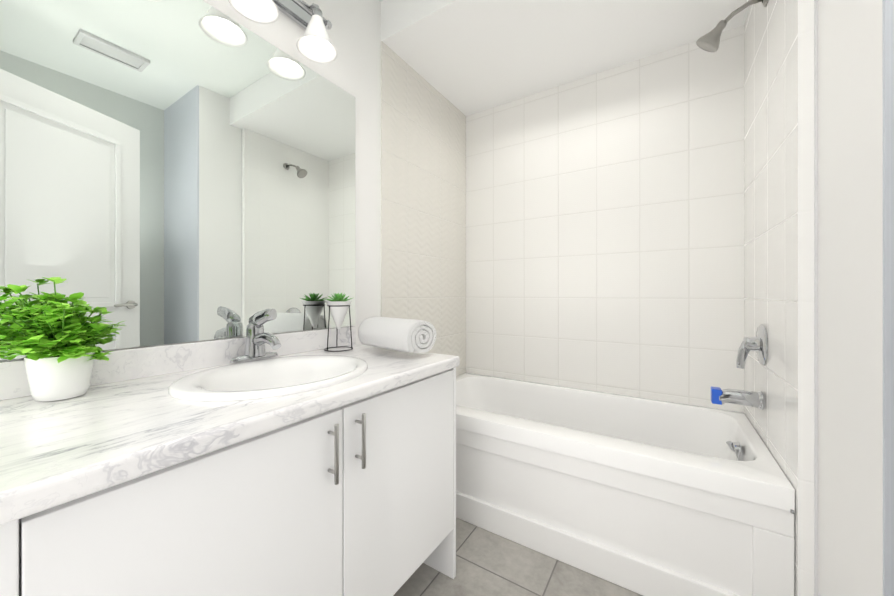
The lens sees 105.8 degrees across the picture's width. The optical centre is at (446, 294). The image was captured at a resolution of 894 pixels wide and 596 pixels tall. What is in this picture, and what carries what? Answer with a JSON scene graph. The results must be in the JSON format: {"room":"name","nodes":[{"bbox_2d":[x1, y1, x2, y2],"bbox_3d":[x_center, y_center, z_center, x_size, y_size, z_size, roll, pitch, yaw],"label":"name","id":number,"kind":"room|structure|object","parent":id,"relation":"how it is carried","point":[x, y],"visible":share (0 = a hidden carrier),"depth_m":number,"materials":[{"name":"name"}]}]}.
{"room":"bathroom","nodes":[
{"label":"bathroom","id":0,"kind":"room"},
{"bbox_2d":[0,0,380,361],"bbox_3d":[-0.556,-0.227,1.571,0.100,2.650,2.620,0,0,33],"label":"wall","id":1,"kind":"structure","parent":0,"point":[353,68],"depth_m":1.68,"materials":[{"name":"white paint"}]},
{"bbox_2d":[0,0,354,360],"bbox_3d":[-0.736,-0.402,1.192,0.005,1.104,1.069,0,0,33],"label":"mirror","id":2,"kind":"object","parent":1,"relation":"attached to","point":[176,171],"visible":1,"depth_m":1.02,"materials":[{"name":"clear glass"}]},
{"bbox_2d":[0,326,355,400],"bbox_3d":[-0.796,0.195,1.085,0.020,0.085,1.296,0,0,33],"label":"backsplash","id":3,"kind":"structure","parent":1,"relation":"attached to","point":[122,364],"depth_m":1.00,"materials":[{"name":"white stone"}]},
{"bbox_2d":[228,0,336,62],"bbox_3d":[-0.661,-1.077,1.142,0.186,0.225,0.704,0,0,33],"label":"sconce","id":4,"kind":"object","parent":1,"relation":"attached to","point":[314,43],"visible":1,"depth_m":1.32,"materials":[{"name":"white glass"}]},
{"bbox_2d":[381,41,465,375],"bbox_3d":[-0.102,-0.122,2.176,0.008,2.440,0.910,0,0,33],"label":"wall tile","id":5,"kind":"structure","parent":1,"relation":"attached to","point":[423,199],"depth_m":2.09,"materials":[{"name":"white tile"}]},
{"bbox_2d":[393,518,642,595],"bbox_3d":[0.170,1.128,0.483,2.500,0.060,3.660,0,0,33],"label":"floor","id":6,"kind":"structure","parent":0,"point":[488,563],"depth_m":1.32,"materials":[{"name":"tile"}]},
{"bbox_2d":[0,365,458,595],"bbox_3d":[-0.538,0.687,0.918,0.598,0.820,1.294,0,0,33],"label":"bathroom vanity","id":7,"kind":"object","parent":6,"relation":"on","point":[256,461],"depth_m":0.71,"materials":[{"name":"white wood"}]},
{"bbox_2d":[0,345,459,516],"bbox_3d":[-0.551,0.257,0.928,0.602,0.040,1.296,0,0,33],"label":"countertop","id":8,"kind":"structure","parent":7,"relation":"on","point":[50,449],"depth_m":0.61,"materials":[{"name":"white stone"}]},
{"bbox_2d":[0,277,124,401],"bbox_3d":[-0.869,0.099,0.755,0.202,0.277,0.237,0,0,33],"label":"plant","id":9,"kind":"object","parent":8,"relation":"on","point":[56,343],"visible":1,"depth_m":0.74,"materials":[{"name":"green plant"}]},
{"bbox_2d":[224,309,287,360],"bbox_3d":[-0.618,0.135,1.140,0.175,0.175,0.161,0,0,33],"label":"faucet","id":10,"kind":"object","parent":8,"relation":"on","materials":[{"name":"silver metal"}]},
{"bbox_2d":[136,349,403,416],"bbox_3d":[-0.488,0.300,1.004,0.450,0.156,0.530,0,0,33],"label":"sink","id":11,"kind":"object","parent":8,"relation":"in","point":[225,386],"depth_m":1.02,"materials":[{"name":"white ceramic"}]},
{"bbox_2d":[324,292,352,351],"bbox_3d":[-0.463,0.115,1.451,0.123,0.245,0.125,0,0,33],"label":"stand","id":12,"kind":"object","parent":8,"relation":"on","point":[338,305],"visible":1,"depth_m":1.43,"materials":[{"name":"black metal"}]},
{"bbox_2d":[326,292,351,300],"bbox_3d":[-0.463,0.015,1.451,0.122,0.045,0.125,0,0,33],"label":"succulent plant","id":13,"kind":"object","parent":12,"relation":"on","point":[337,297],"depth_m":1.44,"materials":[{"name":"green plant"}]},
{"bbox_2d":[358,317,435,352],"bbox_3d":[-0.207,0.159,1.362,0.320,0.126,0.153,0,0,43],"label":"towel","id":14,"kind":"object","parent":8,"relation":"on","point":[407,335],"visible":1,"depth_m":1.27,"materials":[{"name":"white fabric"}]},
{"bbox_2d":[456,373,794,595],"bbox_3d":[0.596,0.843,1.781,1.588,0.510,0.798,0,0,33],"label":"bathtub","id":15,"kind":"object","parent":6,"relation":"on","point":[645,496],"visible":0.83,"depth_m":1.34,"materials":[{"name":"white ceramic"}]},
{"bbox_2d":[381,0,749,115],"bbox_3d":[0.589,-1.447,1.731,1.652,0.210,0.910,0,0,33],"label":"ceiling","id":16,"kind":"structure","parent":0,"point":[467,57],"depth_m":1.77,"materials":[{"name":"white paint"}]},
{"bbox_2d":[818,0,882,595],"bbox_3d":[1.537,-0.227,0.998,0.760,2.650,1.113,0,0,33],"label":"wall","id":17,"kind":"structure","parent":0,"point":[850,323],"depth_m":0.83,"materials":[{"name":"white paint"}]},
{"bbox_2d":[744,0,813,595],"bbox_3d":[1.278,-0.122,1.335,0.040,2.440,0.812,0,0,33],"label":"wall tile","id":18,"kind":"structure","parent":17,"relation":"attached to","point":[779,170],"depth_m":1.12,"materials":[{"name":"white tile"}]},
{"bbox_2d":[696,0,767,51],"bbox_3d":[1.158,-1.100,1.388,0.220,0.154,0.111,0,0,33],"label":"shower","id":19,"kind":"object","parent":18,"relation":"attached to","point":[709,41],"visible":1,"depth_m":1.40,"materials":[{"name":"grey metal"}]},
{"bbox_2d":[711,387,765,409],"bbox_3d":[1.196,0.427,1.398,0.166,0.074,0.072,0,0,33],"label":"tub spout","id":20,"kind":"object","parent":18,"relation":"attached to","point":[719,396],"visible":1,"depth_m":1.38,"materials":[{"name":"silver metal"}]},
{"bbox_2d":[736,324,767,368],"bbox_3d":[1.236,0.213,1.384,0.085,0.184,0.164,0,0,33],"label":"tub valve","id":21,"kind":"object","parent":18,"relation":"attached to","point":[758,344],"visible":1,"depth_m":1.36,"materials":[{"name":"silver metal"}]},
{"bbox_2d":[814,0,817,595],"bbox_3d":[1.071,-0.122,0.982,0.006,2.440,0.005,0,0,33],"label":"trim","id":22,"kind":"structure","parent":17,"relation":"attached to","point":[815,297],"depth_m":0.98,"materials":[{"name":"white paint"}]},
{"bbox_2d":[882,0,893,595],"bbox_3d":[1.200,-0.227,0.548,0.640,2.650,0.010,0,0,33],"label":"wall","id":23,"kind":"structure","parent":0,"point":[888,268],"depth_m":0.71,"materials":[{"name":"white paint"}]},
{"bbox_3d":[1.068,-0.227,2.023,2.140,2.650,0.100,0,0,33],"label":"wall","id":24,"kind":"structure","parent":0,"visible":0},
{"bbox_2d":[466,25,743,412],"bbox_3d":[0.815,-0.122,2.121,1.592,2.440,0.008,0,0,33],"label":"wall tile","id":25,"kind":"structure","parent":24,"relation":"attached to","point":[605,231],"depth_m":1.99,"materials":[{"name":"white tile"}]}
]}

